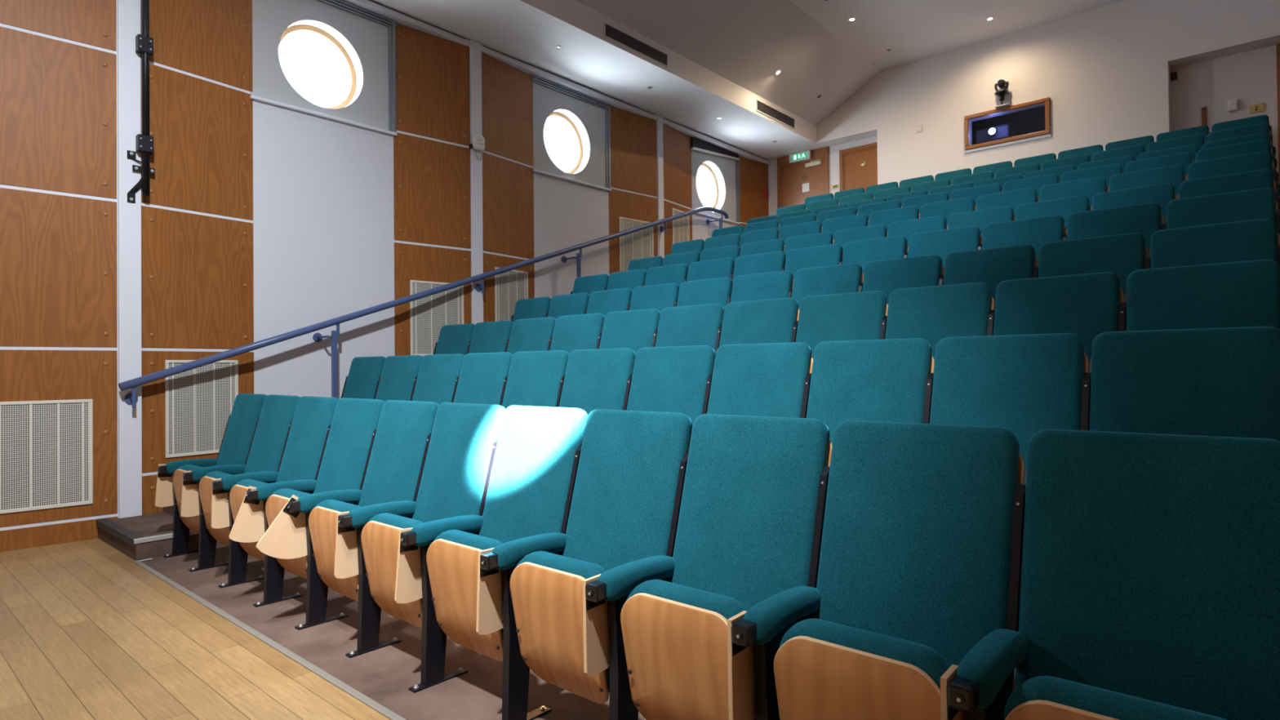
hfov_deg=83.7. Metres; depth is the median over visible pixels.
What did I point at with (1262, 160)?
seat
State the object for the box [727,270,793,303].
seat
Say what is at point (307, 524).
seat
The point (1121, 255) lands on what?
seat
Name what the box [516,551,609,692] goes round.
seat cushion
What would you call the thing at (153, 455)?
wall panel
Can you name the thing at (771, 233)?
seat
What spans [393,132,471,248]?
wall panel
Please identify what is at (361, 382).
seat
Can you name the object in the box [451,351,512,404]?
seat
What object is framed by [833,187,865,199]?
seat
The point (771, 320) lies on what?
seat
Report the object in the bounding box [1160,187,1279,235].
seat
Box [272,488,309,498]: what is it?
seat cushion
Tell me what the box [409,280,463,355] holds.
grille
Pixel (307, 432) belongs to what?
seat
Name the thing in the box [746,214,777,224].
seat
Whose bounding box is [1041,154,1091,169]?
seat
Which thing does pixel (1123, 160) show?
seat
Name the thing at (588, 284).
seat
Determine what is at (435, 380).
seat
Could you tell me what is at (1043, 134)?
window
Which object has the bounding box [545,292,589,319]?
seat
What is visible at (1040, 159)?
seat
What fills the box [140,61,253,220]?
wall panel
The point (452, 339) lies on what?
seat
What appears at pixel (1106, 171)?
seat
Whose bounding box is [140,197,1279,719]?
floor
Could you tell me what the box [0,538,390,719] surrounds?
floor
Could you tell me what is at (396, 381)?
seat
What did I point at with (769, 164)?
trim
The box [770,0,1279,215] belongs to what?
wall
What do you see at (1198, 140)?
seat
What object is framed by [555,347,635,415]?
seat
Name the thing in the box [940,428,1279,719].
seat
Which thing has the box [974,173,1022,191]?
seat
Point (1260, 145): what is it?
seat
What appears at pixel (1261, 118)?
seat
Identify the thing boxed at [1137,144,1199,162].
seat
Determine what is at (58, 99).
wall panel
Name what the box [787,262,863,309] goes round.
seat
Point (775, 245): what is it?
seat
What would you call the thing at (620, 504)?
seat
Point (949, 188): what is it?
seat
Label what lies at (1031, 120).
wall
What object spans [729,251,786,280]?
seat
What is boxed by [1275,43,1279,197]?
door
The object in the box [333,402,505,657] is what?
seat
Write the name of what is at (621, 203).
wall panel
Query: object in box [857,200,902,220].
seat
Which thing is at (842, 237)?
seat
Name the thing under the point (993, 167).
seat
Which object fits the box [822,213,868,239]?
seat
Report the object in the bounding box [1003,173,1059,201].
seat
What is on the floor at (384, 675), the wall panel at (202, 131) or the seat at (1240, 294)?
the seat at (1240, 294)
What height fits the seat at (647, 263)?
1.056 m
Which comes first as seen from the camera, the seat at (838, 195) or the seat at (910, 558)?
the seat at (910, 558)
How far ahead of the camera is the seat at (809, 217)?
8.51 m
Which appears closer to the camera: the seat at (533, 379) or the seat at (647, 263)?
the seat at (533, 379)
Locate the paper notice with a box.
[802,182,808,192]
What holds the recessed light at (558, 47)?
in the ceiling
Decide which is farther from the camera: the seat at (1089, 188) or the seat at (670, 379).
the seat at (1089, 188)
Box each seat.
[155,393,267,558]
[180,394,301,571]
[210,395,339,587]
[228,397,385,607]
[256,400,439,630]
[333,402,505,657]
[340,355,386,399]
[373,355,422,401]
[394,404,587,693]
[409,353,464,405]
[433,323,475,355]
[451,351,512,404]
[466,320,513,354]
[475,408,692,719]
[499,350,569,409]
[504,316,555,355]
[511,296,551,322]
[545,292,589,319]
[546,312,604,354]
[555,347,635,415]
[570,273,608,295]
[582,413,832,719]
[583,288,632,316]
[595,308,660,354]
[604,268,646,291]
[622,345,715,426]
[626,283,679,312]
[627,255,662,271]
[642,263,688,286]
[651,303,724,351]
[662,250,700,268]
[670,239,704,254]
[673,276,733,310]
[684,257,734,281]
[699,244,740,261]
[702,342,813,417]
[703,233,740,249]
[711,225,744,237]
[715,297,799,355]
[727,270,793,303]
[727,420,1024,719]
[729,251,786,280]
[737,227,779,248]
[739,238,784,256]
[744,219,779,231]
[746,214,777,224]
[775,204,806,219]
[777,209,811,224]
[778,213,817,231]
[779,221,822,244]
[781,243,843,279]
[782,231,833,257]
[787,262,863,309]
[791,290,888,357]
[800,337,934,443]
[804,193,833,206]
[806,198,839,213]
[812,203,848,218]
[817,206,857,226]
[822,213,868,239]
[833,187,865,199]
[833,224,887,251]
[839,191,874,207]
[839,235,908,273]
[848,196,886,212]
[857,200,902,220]
[857,254,944,304]
[865,181,898,196]
[868,205,919,232]
[874,185,911,201]
[880,282,994,359]
[887,189,928,205]
[887,215,947,245]
[898,175,933,191]
[902,191,950,213]
[903,226,982,267]
[911,178,951,194]
[919,196,976,224]
[922,333,1088,484]
[929,182,973,198]
[934,168,972,184]
[938,244,1037,309]
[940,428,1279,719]
[947,205,1015,238]
[950,183,1002,205]
[951,171,994,186]
[973,160,1013,177]
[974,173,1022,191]
[976,187,1038,217]
[977,214,1066,266]
[986,271,1124,373]
[995,163,1040,178]
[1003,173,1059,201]
[1013,153,1056,169]
[1015,195,1091,234]
[1024,164,1075,182]
[1032,232,1147,302]
[1039,177,1107,210]
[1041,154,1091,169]
[1057,144,1103,161]
[1061,163,1123,191]
[1062,202,1164,257]
[1078,155,1134,173]
[1080,326,1279,440]
[1091,182,1177,222]
[1092,144,1146,161]
[1105,135,1154,152]
[1108,164,1186,199]
[1118,259,1279,331]
[1124,151,1193,180]
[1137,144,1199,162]
[1144,218,1279,269]
[1146,133,1205,151]
[1155,125,1209,142]
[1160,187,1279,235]
[1177,168,1279,209]
[1184,151,1279,209]
[1195,139,1279,196]
[1202,132,1279,182]
[1206,123,1277,167]
[1211,115,1275,155]
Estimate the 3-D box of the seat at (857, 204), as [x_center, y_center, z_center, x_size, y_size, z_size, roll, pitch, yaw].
[2.654,-1.458,8.684,0.541,1.056,0.521,-1,-1,41]
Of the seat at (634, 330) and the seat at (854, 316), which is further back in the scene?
the seat at (634, 330)
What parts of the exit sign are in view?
green panel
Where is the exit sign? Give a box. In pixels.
[789,150,811,163]
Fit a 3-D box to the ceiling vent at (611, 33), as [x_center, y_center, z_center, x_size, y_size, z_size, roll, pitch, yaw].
[-0.027,-3.611,8.210,0.012,0.163,1.103,-1,-1,41]
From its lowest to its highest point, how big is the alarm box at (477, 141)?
0.273 m
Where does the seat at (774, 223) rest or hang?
on the floor at (384, 675)
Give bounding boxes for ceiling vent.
[604,21,668,67]
[755,98,795,129]
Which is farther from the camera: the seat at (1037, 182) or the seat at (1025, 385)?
the seat at (1037, 182)
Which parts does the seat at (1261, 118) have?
backrest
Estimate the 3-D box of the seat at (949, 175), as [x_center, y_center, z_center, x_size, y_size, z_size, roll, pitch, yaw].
[4.117,-2.054,9.603,0.541,1.056,0.524,-1,-1,41]
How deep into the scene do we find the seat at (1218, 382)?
2.14 m
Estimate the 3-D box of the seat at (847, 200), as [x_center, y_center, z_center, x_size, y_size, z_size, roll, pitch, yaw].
[2.800,-1.736,9.612,0.541,1.056,0.516,-1,-1,41]
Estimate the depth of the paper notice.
11.92 m
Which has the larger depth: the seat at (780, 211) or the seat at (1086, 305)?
the seat at (780, 211)
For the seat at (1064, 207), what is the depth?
5.28 m
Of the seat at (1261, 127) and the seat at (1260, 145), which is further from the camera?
the seat at (1261, 127)
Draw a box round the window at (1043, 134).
[964,97,1051,153]
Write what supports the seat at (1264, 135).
on the floor at (384, 675)
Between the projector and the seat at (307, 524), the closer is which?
the seat at (307, 524)
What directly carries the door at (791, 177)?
in the wall at (1104, 72)
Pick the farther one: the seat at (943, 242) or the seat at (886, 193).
the seat at (886, 193)
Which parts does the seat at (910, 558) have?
hinge plate, leg, armrest, backrest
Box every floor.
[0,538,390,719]
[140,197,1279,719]
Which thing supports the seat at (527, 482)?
on the floor at (384, 675)
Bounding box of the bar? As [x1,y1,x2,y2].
[127,0,155,203]
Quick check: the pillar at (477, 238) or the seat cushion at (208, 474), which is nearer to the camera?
the seat cushion at (208, 474)
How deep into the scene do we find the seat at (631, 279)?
6.94 m
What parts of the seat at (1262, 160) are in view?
backrest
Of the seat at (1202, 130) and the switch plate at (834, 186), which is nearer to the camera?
the seat at (1202, 130)
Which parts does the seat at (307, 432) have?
hinge plate, leg, foot plate, armrest, backrest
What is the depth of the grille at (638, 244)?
9.77 m
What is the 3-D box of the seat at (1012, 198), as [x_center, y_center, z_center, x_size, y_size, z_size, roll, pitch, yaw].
[3.041,-0.945,6.084,0.541,1.056,0.516,-1,-1,41]
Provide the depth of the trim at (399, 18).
8.48 m
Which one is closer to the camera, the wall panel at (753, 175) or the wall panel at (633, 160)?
the wall panel at (633, 160)
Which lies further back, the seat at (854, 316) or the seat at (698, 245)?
the seat at (698, 245)
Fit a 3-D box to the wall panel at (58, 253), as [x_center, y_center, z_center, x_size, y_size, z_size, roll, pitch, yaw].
[-4.202,-0.637,5.049,0.823,1.086,0.015,0,-1,-44]
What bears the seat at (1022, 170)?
on the floor at (384, 675)
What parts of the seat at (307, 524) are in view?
hinge plate, leg, foot plate, armrest, backrest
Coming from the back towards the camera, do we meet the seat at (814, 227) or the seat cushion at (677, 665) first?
the seat at (814, 227)
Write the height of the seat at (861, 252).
1.056 m
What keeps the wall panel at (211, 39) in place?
attached to the wall at (15, 348)
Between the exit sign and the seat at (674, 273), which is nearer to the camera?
the seat at (674, 273)
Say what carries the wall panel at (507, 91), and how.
attached to the wall at (15, 348)
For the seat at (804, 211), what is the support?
on the floor at (384, 675)
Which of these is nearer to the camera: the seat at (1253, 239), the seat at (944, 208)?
the seat at (1253, 239)
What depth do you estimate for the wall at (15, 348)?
5.33 m
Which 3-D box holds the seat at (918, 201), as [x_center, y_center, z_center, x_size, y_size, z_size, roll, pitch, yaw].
[2.857,-1.216,7.394,0.541,1.056,0.528,-1,-1,41]
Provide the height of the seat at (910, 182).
1.056 m
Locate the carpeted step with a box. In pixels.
[96,511,199,560]
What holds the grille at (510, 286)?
attached to the wall panel at (491, 261)
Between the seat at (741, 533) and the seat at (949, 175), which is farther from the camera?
the seat at (949, 175)
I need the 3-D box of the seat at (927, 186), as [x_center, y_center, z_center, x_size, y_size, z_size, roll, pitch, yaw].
[3.555,-1.750,8.958,0.541,1.056,0.516,-1,-1,41]
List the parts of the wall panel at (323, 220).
bracket arm, sill, post, head rail, jamb rail, handrail, bracket arm, post, post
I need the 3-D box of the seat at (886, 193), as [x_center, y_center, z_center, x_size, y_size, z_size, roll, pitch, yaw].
[3.175,-1.743,9.282,0.541,1.056,0.521,-1,-1,41]
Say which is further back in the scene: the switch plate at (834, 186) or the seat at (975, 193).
the switch plate at (834, 186)
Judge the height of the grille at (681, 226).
0.775 m
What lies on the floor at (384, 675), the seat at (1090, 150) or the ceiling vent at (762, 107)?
the seat at (1090, 150)
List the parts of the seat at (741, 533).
hinge plate, leg, armrest, backrest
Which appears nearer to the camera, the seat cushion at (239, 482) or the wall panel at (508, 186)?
the seat cushion at (239, 482)
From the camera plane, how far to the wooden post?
8.46 m
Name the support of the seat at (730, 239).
on the floor at (384, 675)
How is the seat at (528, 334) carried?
on the floor at (384, 675)
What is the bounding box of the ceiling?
[370,0,1279,159]
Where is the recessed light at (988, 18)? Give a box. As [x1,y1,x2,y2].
[986,17,993,20]
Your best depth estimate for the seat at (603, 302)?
6.03 m
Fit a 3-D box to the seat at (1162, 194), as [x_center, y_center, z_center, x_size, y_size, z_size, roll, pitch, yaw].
[3.288,-0.674,4.843,0.541,1.056,0.516,-1,-1,41]
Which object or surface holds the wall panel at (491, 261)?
attached to the wall at (15, 348)
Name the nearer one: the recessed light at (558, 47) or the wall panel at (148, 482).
the wall panel at (148, 482)
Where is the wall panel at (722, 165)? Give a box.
[690,137,740,241]
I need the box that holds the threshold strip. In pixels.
[133,560,405,719]
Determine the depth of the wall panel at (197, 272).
5.76 m
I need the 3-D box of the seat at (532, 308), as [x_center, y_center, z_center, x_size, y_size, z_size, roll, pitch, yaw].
[-1.163,-0.056,6.583,0.541,1.056,0.518,-1,-1,41]
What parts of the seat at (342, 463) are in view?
hinge plate, leg, foot plate, armrest, backrest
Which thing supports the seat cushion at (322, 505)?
on the seat at (307, 524)
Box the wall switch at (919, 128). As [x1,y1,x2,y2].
[916,124,922,133]
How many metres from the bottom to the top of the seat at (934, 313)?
1.061 m
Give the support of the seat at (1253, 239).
on the floor at (384, 675)
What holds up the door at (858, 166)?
in the wall at (1104, 72)
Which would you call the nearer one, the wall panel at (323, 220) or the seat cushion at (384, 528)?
the seat cushion at (384, 528)
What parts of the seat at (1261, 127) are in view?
backrest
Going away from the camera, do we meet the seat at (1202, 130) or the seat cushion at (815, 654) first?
the seat cushion at (815, 654)
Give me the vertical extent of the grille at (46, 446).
0.762 m
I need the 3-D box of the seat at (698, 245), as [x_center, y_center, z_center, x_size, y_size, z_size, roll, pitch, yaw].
[0.416,-0.896,8.398,0.541,1.056,0.521,-1,-1,41]
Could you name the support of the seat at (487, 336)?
on the floor at (384, 675)
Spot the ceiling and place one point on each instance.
(725, 55)
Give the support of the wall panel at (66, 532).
attached to the wall at (15, 348)
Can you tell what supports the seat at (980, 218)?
on the floor at (384, 675)
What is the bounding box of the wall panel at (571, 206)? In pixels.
[531,75,611,298]
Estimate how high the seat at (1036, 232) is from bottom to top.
1.056 m
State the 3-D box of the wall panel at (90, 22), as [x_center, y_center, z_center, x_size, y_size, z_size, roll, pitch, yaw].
[-4.223,-2.857,5.071,0.823,1.086,0.015,0,-1,-44]
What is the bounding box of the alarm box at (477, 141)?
[469,133,484,159]
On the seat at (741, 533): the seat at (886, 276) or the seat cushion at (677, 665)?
the seat cushion at (677, 665)
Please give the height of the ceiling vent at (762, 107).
0.168 m
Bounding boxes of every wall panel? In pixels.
[0,0,116,51]
[0,26,116,199]
[0,187,117,346]
[0,349,117,527]
[0,516,117,551]
[118,0,728,408]
[140,0,253,92]
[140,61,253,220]
[141,205,253,348]
[141,351,253,472]
[142,474,163,514]
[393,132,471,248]
[394,242,471,356]
[395,23,470,146]
[481,52,533,166]
[482,151,533,258]
[483,253,534,322]
[531,75,611,298]
[608,188,657,275]
[609,106,657,196]
[662,123,692,208]
[663,200,692,256]
[690,137,740,241]
[739,156,768,222]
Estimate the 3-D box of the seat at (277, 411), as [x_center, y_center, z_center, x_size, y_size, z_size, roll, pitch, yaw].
[-2.426,0.753,4.373,0.541,1.061,0.525,-1,-1,41]
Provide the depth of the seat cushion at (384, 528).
2.93 m
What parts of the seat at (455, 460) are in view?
hinge plate, leg, foot plate, armrest, backrest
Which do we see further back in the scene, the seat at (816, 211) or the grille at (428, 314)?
the seat at (816, 211)
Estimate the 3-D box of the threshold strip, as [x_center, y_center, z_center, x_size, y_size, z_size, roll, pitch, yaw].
[-1.011,1.249,2.627,5.930,0.008,0.030,-1,-1,41]
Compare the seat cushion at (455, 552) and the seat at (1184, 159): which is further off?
the seat at (1184, 159)
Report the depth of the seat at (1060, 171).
7.47 m
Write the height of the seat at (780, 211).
1.056 m
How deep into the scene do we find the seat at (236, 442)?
4.72 m
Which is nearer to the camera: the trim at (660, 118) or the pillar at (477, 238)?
the pillar at (477, 238)
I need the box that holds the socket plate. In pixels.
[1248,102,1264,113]
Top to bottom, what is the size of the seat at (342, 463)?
1.061 m
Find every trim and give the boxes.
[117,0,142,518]
[342,0,768,164]
[368,0,766,159]
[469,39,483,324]
[656,115,664,259]
[768,160,771,216]
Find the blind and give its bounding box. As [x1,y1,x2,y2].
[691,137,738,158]
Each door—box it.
[777,146,829,208]
[839,142,877,191]
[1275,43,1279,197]
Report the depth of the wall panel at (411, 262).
7.32 m
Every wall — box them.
[0,0,768,530]
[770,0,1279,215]
[971,105,1045,144]
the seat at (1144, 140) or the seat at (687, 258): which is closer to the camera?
the seat at (687, 258)
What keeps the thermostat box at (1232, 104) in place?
attached to the wall at (1104, 72)
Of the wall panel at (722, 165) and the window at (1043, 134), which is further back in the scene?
the wall panel at (722, 165)
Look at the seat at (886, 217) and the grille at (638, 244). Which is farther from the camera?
the grille at (638, 244)
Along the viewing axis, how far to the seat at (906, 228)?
5.95 m
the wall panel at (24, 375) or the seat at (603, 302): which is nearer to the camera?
the wall panel at (24, 375)
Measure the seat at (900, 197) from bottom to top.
1.056 m
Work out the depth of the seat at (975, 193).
7.18 m
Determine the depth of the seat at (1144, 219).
4.30 m
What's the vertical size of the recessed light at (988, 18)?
0.006 m
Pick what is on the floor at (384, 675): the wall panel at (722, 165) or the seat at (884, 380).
the seat at (884, 380)
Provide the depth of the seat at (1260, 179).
4.63 m
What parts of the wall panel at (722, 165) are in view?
sill, jamb rail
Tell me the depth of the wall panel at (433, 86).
7.44 m
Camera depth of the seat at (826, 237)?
6.61 m
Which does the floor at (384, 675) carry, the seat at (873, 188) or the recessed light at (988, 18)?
the seat at (873, 188)
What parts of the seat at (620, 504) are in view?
hinge plate, leg, armrest, foot plate, backrest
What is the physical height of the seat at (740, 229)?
1.056 m
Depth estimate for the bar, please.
5.41 m
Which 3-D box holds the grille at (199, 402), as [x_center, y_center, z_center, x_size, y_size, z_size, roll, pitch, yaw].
[-3.543,0.382,5.794,0.012,0.763,0.548,-1,-1,35]
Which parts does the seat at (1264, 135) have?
backrest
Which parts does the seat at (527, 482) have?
hinge plate, leg, foot plate, armrest, backrest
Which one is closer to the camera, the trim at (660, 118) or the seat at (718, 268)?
the seat at (718, 268)
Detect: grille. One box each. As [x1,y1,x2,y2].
[0,399,93,514]
[164,360,238,457]
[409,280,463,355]
[494,266,528,320]
[618,217,653,271]
[671,208,689,244]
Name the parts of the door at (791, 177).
transom panel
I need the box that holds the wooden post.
[1201,106,1206,125]
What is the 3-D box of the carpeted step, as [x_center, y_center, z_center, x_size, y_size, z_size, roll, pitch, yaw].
[-3.475,1.230,5.064,0.992,0.142,0.422,-1,-1,41]
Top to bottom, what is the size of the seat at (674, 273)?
1.056 m
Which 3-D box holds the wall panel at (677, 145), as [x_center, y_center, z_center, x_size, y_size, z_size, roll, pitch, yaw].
[0.555,-2.847,10.530,0.015,1.081,0.824,-1,-1,34]
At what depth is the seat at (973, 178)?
8.74 m
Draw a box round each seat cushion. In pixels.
[177,464,202,471]
[204,471,232,479]
[235,479,267,487]
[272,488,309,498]
[315,499,360,511]
[368,512,422,599]
[433,529,503,639]
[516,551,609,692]
[626,579,755,719]
[778,617,950,689]
[1004,675,1226,719]
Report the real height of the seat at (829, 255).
1.056 m
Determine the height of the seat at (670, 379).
1.061 m
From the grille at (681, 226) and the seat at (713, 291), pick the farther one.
the grille at (681, 226)
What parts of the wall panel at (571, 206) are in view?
head rail, sill, jamb rail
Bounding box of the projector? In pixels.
[975,124,1015,143]
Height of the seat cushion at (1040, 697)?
0.413 m
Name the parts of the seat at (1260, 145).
backrest, armrest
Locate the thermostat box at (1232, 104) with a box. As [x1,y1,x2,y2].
[1227,98,1237,112]
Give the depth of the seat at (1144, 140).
8.40 m
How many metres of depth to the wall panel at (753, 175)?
12.07 m
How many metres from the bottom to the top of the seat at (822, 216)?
1.056 m
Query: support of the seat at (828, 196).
on the floor at (384, 675)
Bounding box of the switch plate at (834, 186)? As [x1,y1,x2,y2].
[831,183,838,189]
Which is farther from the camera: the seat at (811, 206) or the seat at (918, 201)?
the seat at (811, 206)
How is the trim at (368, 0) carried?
attached to the wall at (15, 348)
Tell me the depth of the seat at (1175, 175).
5.53 m
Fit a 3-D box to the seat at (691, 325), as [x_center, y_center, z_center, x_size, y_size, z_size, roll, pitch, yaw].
[0.161,0.191,4.298,0.541,1.061,0.522,-1,-1,41]
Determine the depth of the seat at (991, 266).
4.05 m
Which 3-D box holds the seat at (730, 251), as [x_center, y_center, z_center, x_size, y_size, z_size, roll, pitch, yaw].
[0.660,-0.626,7.155,0.541,1.056,0.525,-1,-1,41]
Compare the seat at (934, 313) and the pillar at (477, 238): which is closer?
the seat at (934, 313)
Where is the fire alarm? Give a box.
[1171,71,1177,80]
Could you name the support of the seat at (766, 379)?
on the floor at (384, 675)
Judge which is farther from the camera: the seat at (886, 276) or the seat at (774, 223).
the seat at (774, 223)
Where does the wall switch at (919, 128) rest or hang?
attached to the wall at (1104, 72)
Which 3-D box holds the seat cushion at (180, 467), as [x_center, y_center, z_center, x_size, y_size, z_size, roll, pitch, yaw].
[-2.856,0.888,4.603,0.406,0.413,0.136,-1,-1,41]
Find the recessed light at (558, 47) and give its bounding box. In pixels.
[555,45,562,49]
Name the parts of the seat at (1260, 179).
backrest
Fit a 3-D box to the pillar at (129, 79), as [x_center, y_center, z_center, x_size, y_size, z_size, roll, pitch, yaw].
[-3.917,-1.057,5.449,0.200,4.831,0.143,-1,-1,41]
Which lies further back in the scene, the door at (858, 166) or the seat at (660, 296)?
the door at (858, 166)
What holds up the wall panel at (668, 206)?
attached to the wall at (15, 348)
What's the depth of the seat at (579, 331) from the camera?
5.05 m
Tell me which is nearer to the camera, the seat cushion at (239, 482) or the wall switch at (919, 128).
the seat cushion at (239, 482)
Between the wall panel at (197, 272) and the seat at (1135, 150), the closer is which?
the wall panel at (197, 272)

